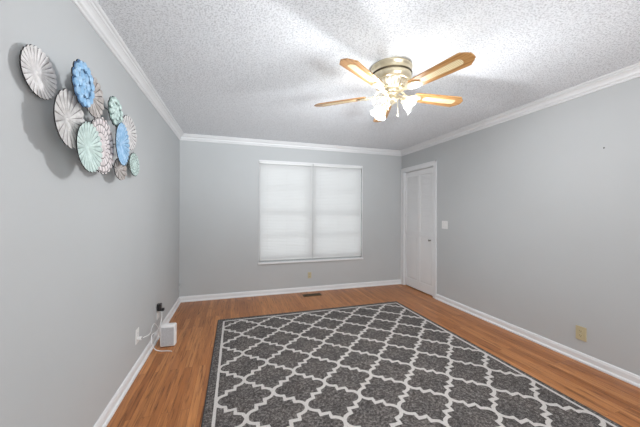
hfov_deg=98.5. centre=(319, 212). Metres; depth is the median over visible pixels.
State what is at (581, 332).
wall outlet
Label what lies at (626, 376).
baseboard
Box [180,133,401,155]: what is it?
trim
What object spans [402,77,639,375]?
wall
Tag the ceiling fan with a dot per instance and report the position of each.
(391, 76)
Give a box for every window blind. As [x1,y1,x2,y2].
[259,161,312,260]
[313,164,361,257]
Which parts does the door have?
raised panel, raised panel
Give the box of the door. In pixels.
[400,160,436,297]
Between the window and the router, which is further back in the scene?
the window
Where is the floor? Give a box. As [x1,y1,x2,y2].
[107,284,639,426]
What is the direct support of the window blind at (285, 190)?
attached to the window
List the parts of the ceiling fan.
fan blade, fan blade, blade arm, blade arm, fan blade, lamp shade, light arm, light bulb, blade arm, blade arm, fan blade, fan blade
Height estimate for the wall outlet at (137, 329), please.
0.118 m
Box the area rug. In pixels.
[201,301,622,426]
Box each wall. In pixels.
[0,0,179,426]
[179,140,401,296]
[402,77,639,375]
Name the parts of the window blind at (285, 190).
rail, ladder cord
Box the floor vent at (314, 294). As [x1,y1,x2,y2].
[302,293,321,296]
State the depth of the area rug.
2.16 m
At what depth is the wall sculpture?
1.28 m
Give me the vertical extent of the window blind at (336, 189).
1.565 m
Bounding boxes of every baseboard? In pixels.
[93,297,180,426]
[180,279,400,302]
[435,294,639,387]
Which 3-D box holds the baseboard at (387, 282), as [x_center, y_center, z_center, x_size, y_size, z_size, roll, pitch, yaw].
[-0.277,1.272,4.537,3.692,0.080,0.027,0,0,-17]
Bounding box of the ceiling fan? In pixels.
[314,52,475,121]
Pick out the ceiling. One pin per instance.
(251, 69)
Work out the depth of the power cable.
2.59 m
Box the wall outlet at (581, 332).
[576,325,586,341]
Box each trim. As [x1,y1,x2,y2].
[72,0,183,139]
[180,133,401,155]
[401,62,639,155]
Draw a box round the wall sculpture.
[19,44,139,179]
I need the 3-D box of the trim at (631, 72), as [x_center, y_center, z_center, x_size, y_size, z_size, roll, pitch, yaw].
[2.410,-1.074,2.063,0.062,0.088,6.330,0,0,-17]
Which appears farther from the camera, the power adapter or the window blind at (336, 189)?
the window blind at (336, 189)
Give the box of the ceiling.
[97,0,639,150]
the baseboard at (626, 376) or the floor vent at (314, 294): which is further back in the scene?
the floor vent at (314, 294)
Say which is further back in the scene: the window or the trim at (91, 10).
the window
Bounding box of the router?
[160,322,176,346]
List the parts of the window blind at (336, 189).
lift cord, rail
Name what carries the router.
on the floor
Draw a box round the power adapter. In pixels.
[157,303,164,310]
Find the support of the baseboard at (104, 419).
attached to the wall at (88, 260)
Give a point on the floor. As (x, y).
(170, 388)
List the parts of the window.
sill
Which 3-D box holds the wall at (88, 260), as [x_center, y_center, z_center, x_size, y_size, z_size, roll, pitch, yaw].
[-1.168,0.089,0.964,0.120,2.440,6.330,0,0,-17]
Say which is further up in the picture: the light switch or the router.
the light switch
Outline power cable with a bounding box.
[151,312,171,351]
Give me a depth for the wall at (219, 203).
4.29 m
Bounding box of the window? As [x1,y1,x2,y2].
[258,160,362,264]
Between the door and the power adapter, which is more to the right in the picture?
the door
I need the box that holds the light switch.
[442,221,447,228]
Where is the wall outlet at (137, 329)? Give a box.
[135,327,138,344]

